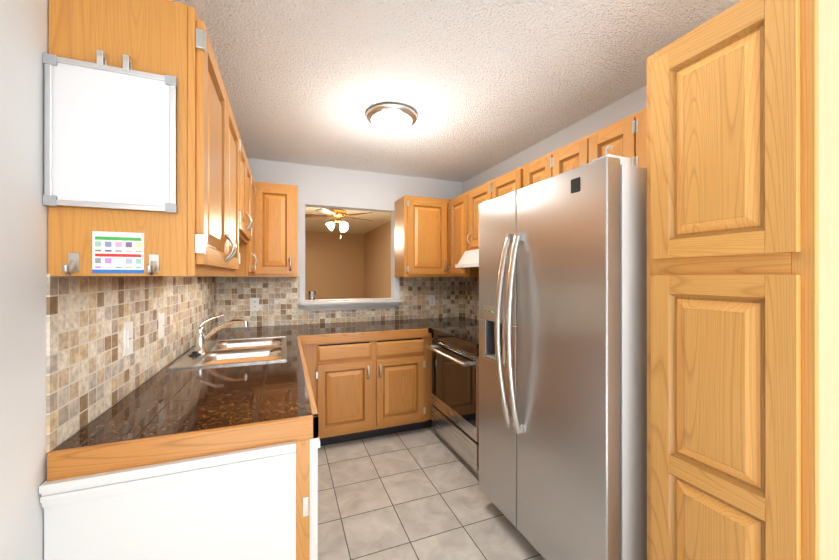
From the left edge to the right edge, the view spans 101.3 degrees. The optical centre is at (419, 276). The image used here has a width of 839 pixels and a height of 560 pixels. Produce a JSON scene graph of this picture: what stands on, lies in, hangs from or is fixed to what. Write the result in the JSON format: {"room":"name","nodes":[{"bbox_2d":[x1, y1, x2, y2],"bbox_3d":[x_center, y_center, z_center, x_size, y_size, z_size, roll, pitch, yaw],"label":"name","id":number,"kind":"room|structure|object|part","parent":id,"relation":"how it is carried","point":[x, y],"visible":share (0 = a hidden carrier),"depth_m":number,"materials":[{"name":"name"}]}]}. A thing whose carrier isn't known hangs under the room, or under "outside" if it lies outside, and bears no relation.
{"room":"kitchen","nodes":[
{"label":"kitchen","id":0,"kind":"room"},
{"bbox_2d":[0,0,194,559],"bbox_3d":[-1.194,0.144,1.352,0.100,2.440,3.780,0,0,-21],"label":"wall","id":1,"kind":"structure","parent":0,"point":[24,35],"depth_m":0.80,"materials":[{"name":"white paint"}]},
{"bbox_2d":[46,274,217,452],"bbox_3d":[-1.369,0.223,1.945,0.007,0.458,2.280,0,0,-21],"label":"tile backsplash","id":2,"kind":"structure","parent":1,"relation":"attached to","point":[92,372],"depth_m":1.17,"materials":[{"name":"tile"}]},
{"bbox_2d":[124,321,132,356],"bbox_3d":[-1.117,0.238,1.323,0.010,0.125,0.072,0,0,-21],"label":"light switch","id":3,"kind":"object","parent":2,"relation":"attached to","point":[128,338],"visible":1,"depth_m":1.31,"materials":[{"name":"white plastic"}]},
{"bbox_2d":[158,313,163,338],"bbox_3d":[-1.255,0.239,1.677,0.010,0.118,0.072,0,0,-21],"label":"light switch","id":4,"kind":"object","parent":2,"relation":"attached to","point":[160,325],"visible":1,"depth_m":1.66,"materials":[{"name":"white plastic"}]},
{"bbox_2d":[43,0,242,276],"bbox_3d":[-0.969,-0.394,1.392,0.341,0.785,0.957,0,0,-21],"label":"upper cabinet","id":5,"kind":"object","parent":1,"relation":"attached to","point":[147,171],"depth_m":0.95,"materials":[{"name":"brown wood"}]},
{"bbox_2d":[243,147,254,243],"bbox_3d":[-1.245,-0.511,2.096,0.341,0.550,0.700,0,0,-21],"label":"upper cabinet","id":6,"kind":"object","parent":1,"relation":"attached to","point":[248,180],"depth_m":2.29,"materials":[{"name":"brown wood"}]},
{"bbox_2d":[243,187,256,276],"bbox_3d":[-1.429,-0.393,2.567,0.341,0.785,0.448,0,0,-21],"label":"upper cabinet","id":7,"kind":"object","parent":1,"relation":"attached to","point":[249,263],"depth_m":2.50,"materials":[{"name":"brown wood"}]},
{"bbox_2d":[305,232,363,299],"bbox_3d":[-3.406,0.153,7.907,4.560,2.440,0.100,0,0,-21],"label":"wall","id":8,"kind":"structure","parent":0,"point":[334,265],"depth_m":8.38,"materials":[{"name":"beige paint"}]},
{"bbox_2d":[236,158,462,327],"bbox_3d":[-0.669,0.147,3.523,2.460,2.440,0.120,0,0,-21],"label":"wall","id":9,"kind":"structure","parent":0,"point":[330,187],"depth_m":3.44,"materials":[{"name":"white paint"}]},
{"bbox_2d":[218,276,461,327],"bbox_3d":[-0.646,0.111,3.464,2.460,0.688,0.007,0,0,-21],"label":"tile backsplash","id":10,"kind":"structure","parent":9,"relation":"attached to","point":[279,297],"depth_m":3.27,"materials":[{"name":"tile"}]},
{"bbox_2d":[250,298,258,310],"bbox_3d":[-1.495,0.251,3.123,0.072,0.118,0.008,0,0,-21],"label":"electrical outlet","id":11,"kind":"object","parent":10,"relation":"attached to","point":[254,304],"visible":1,"depth_m":3.12,"materials":[{"name":"white plastic"}]},
{"bbox_2d":[429,295,434,305],"bbox_3d":[0.139,0.262,3.763,0.072,0.118,0.008,0,0,-21],"label":"electrical outlet","id":12,"kind":"object","parent":10,"relation":"attached to","point":[431,300],"visible":1,"depth_m":3.76,"materials":[{"name":"white plastic"}]},
{"bbox_2d":[300,298,402,310],"bbox_3d":[-0.682,0.281,3.472,1.000,0.102,0.245,0,0,-21],"label":"shelf","id":13,"kind":"object","parent":9,"relation":"attached to","point":[347,304],"visible":0.98,"depth_m":3.40,"materials":[{"name":"white paint"}]},
{"bbox_2d":[309,291,315,299],"bbox_3d":[-1.041,0.186,3.334,0.066,0.085,0.066,0,0,-21],"label":"tumbler","id":14,"kind":"object","parent":13,"relation":"on","point":[311,295],"visible":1,"depth_m":3.31,"materials":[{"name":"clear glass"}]},
{"bbox_2d":[253,182,450,276],"bbox_3d":[-0.578,-0.391,3.291,1.842,0.785,0.374,0,0,-21],"label":"upper cabinet","id":15,"kind":"object","parent":9,"relation":"attached to","point":[422,236],"visible":0.92,"depth_m":3.32,"materials":[{"name":"brown wood"}]},
{"bbox_3d":[-1.214,-0.389,2.870,0.315,0.730,0.053,0,0,-21],"label":"door","id":16,"kind":"part","parent":15,"relation":"part of","materials":[{"name":"brown wood"}]},
{"bbox_3d":[0.081,-0.389,3.377,0.431,0.730,0.053,0,0,-21],"label":"door","id":17,"kind":"part","parent":15,"relation":"part of","materials":[{"name":"brown wood"}]},
{"bbox_2d":[299,326,426,337],"bbox_3d":[-0.421,0.488,2.817,1.065,0.071,0.020,0,0,-21],"label":"countertop edge","id":18,"kind":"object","parent":0,"relation":"attached to","point":[357,332],"depth_m":2.80,"materials":[{"name":"brown wood"}]},
{"bbox_2d":[318,427,544,559],"bbox_3d":[-0.002,1.389,1.817,2.660,0.050,3.780,0,0,-21],"label":"floor","id":19,"kind":"structure","parent":0,"point":[418,494],"depth_m":2.03,"materials":[{"name":"tile"}]},
{"bbox_2d":[39,386,322,559],"bbox_3d":[-0.752,0.927,1.283,0.668,0.872,0.630,0,0,-21],"label":"base cabinet","id":20,"kind":"object","parent":19,"relation":"on","point":[208,445],"depth_m":0.98,"materials":[{"name":"white wood"}]},
{"bbox_3d":[-0.665,0.941,0.968,0.599,0.845,0.020,0,0,-21],"label":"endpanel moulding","id":21,"kind":"part","parent":20,"relation":"part of","materials":[{"name":"white paint"}]},
{"bbox_2d":[47,334,318,465],"bbox_3d":[-0.928,0.487,1.742,0.664,0.071,1.612,0,0,-21],"label":"countertop","id":22,"kind":"structure","parent":20,"relation":"on","point":[204,403],"depth_m":1.17,"materials":[{"name":"brown stone"}]},
{"bbox_2d":[187,314,247,353],"bbox_3d":[-1.181,0.336,2.041,0.297,0.220,0.174,0,0,-21],"label":"faucet","id":23,"kind":"object","parent":22,"relation":"on","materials":[{"name":"silver metal"}]},
{"bbox_2d":[167,334,286,369],"bbox_3d":[-1.105,0.535,2.112,0.539,0.180,0.770,0,0,-21],"label":"sink","id":24,"kind":"object","parent":22,"relation":"in","point":[247,349],"depth_m":2.08,"materials":[{"name":"silver metal"}]},
{"bbox_2d":[299,330,430,445],"bbox_3d":[-0.568,0.930,3.095,1.132,0.872,0.728,0,0,-21],"label":"base cabinet","id":25,"kind":"object","parent":19,"relation":"on","point":[368,385],"depth_m":2.83,"materials":[{"name":"brown wood"}]},
{"bbox_2d":[247,318,478,337],"bbox_3d":[-0.511,0.474,3.120,2.440,0.040,0.725,0,0,-21],"label":"countertop","id":26,"kind":"structure","parent":25,"relation":"on","point":[408,324],"depth_m":3.13,"materials":[{"name":"brown stone"}]},
{"bbox_2d":[431,331,433,426],"bbox_3d":[0.262,0.930,3.441,0.766,0.872,0.689,0,0,-21],"label":"base cabinet","id":27,"kind":"object","parent":19,"relation":"on","point":[431,331],"depth_m":3.05,"materials":[{"name":"brown wood"}]},
{"bbox_2d":[425,325,478,476],"bbox_3d":[0.529,0.906,2.747,0.773,0.918,0.766,0,0,-21],"label":"stove","id":28,"kind":"object","parent":19,"relation":"on","point":[455,387],"visible":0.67,"depth_m":2.56,"materials":[{"name":"silver metal"}]},
{"bbox_3d":[0.206,0.590,2.620,0.078,0.024,0.662,0,0,-21],"label":"handle","id":29,"kind":"part","parent":28,"relation":"part of","materials":[{"name":"silver metal"}]},
{"bbox_2d":[479,145,646,559],"bbox_3d":[0.839,0.438,1.779,0.883,1.853,0.883,0,0,-21],"label":"fridge","id":30,"kind":"object","parent":19,"relation":"on","point":[563,366],"visible":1,"depth_m":1.41,"materials":[{"name":"silver metal"}]},
{"bbox_2d":[646,0,838,559],"bbox_3d":[1.199,0.288,1.160,0.697,2.150,0.423,0,0,-21],"label":"pantry","id":31,"kind":"object","parent":19,"relation":"on","point":[742,279],"visible":1,"depth_m":0.96,"materials":[{"name":"brown wood"}]},
{"bbox_2d":[171,0,741,233],"bbox_3d":[-1.811,-1.098,3.835,4.560,0.050,8.850,0,0,-21],"label":"ceiling","id":32,"kind":"structure","parent":0,"point":[478,86],"depth_m":1.80,"materials":[{"name":"white paint"}]},
{"bbox_2d":[305,208,372,237],"bbox_3d":[-1.177,-0.811,5.001,1.106,0.520,1.065,0,0,-21],"label":"ceiling fan","id":33,"kind":"object","parent":32,"relation":"hanging from","point":[338,214],"visible":0.83,"depth_m":4.90,"materials":[{"name":"gold metal"}]},
{"bbox_2d":[366,103,416,134],"bbox_3d":[-0.184,-1.008,2.286,0.340,0.134,0.340,0,0,-21],"label":"ceiling light","id":34,"kind":"object","parent":32,"relation":"attached to","point":[392,118],"visible":1,"depth_m":2.20,"materials":[{"name":"white glass"}]},
{"bbox_2d":[364,86,646,297],"bbox_3d":[0.270,0.148,4.594,0.130,2.440,8.750,0,0,-21],"label":"wall","id":35,"kind":"structure","parent":0,"point":[625,107],"depth_m":3.10,"materials":[{"name":"white paint"}]},
{"bbox_2d":[449,268,478,276],"bbox_3d":[0.540,-0.392,3.333,0.341,0.785,0.458,0,0,-21],"label":"upper cabinet","id":36,"kind":"object","parent":35,"relation":"attached to","point":[455,272],"depth_m":3.19,"materials":[{"name":"brown wood"}]},
{"bbox_2d":[462,277,478,319],"bbox_3d":[0.782,0.110,3.181,0.007,0.688,1.545,0,0,-21],"label":"tile backsplash","id":37,"kind":"structure","parent":35,"relation":"attached to","point":[470,285],"depth_m":3.75,"materials":[{"name":"tile"}]},
{"bbox_2d":[449,167,520,267],"bbox_3d":[0.664,-0.432,2.844,0.467,0.705,0.852,0,0,-21],"label":"upper cabinet","id":38,"kind":"object","parent":35,"relation":"attached to","point":[464,208],"depth_m":3.06,"materials":[{"name":"brown wood"}]},
{"bbox_2d":[455,249,478,267],"bbox_3d":[0.676,-0.154,2.807,0.471,0.157,0.765,0,0,-21],"label":"range hood","id":39,"kind":"object","parent":38,"relation":"attached to","point":[470,258],"depth_m":2.93,"materials":[{"name":"white plastic"}]},
{"bbox_2d":[521,108,646,187],"bbox_3d":[1.083,-0.626,1.949,0.341,0.320,1.120,0,0,-21],"label":"upper cabinet","id":40,"kind":"object","parent":35,"relation":"attached to","point":[626,137],"depth_m":1.83,"materials":[{"name":"brown wood"}]}
]}

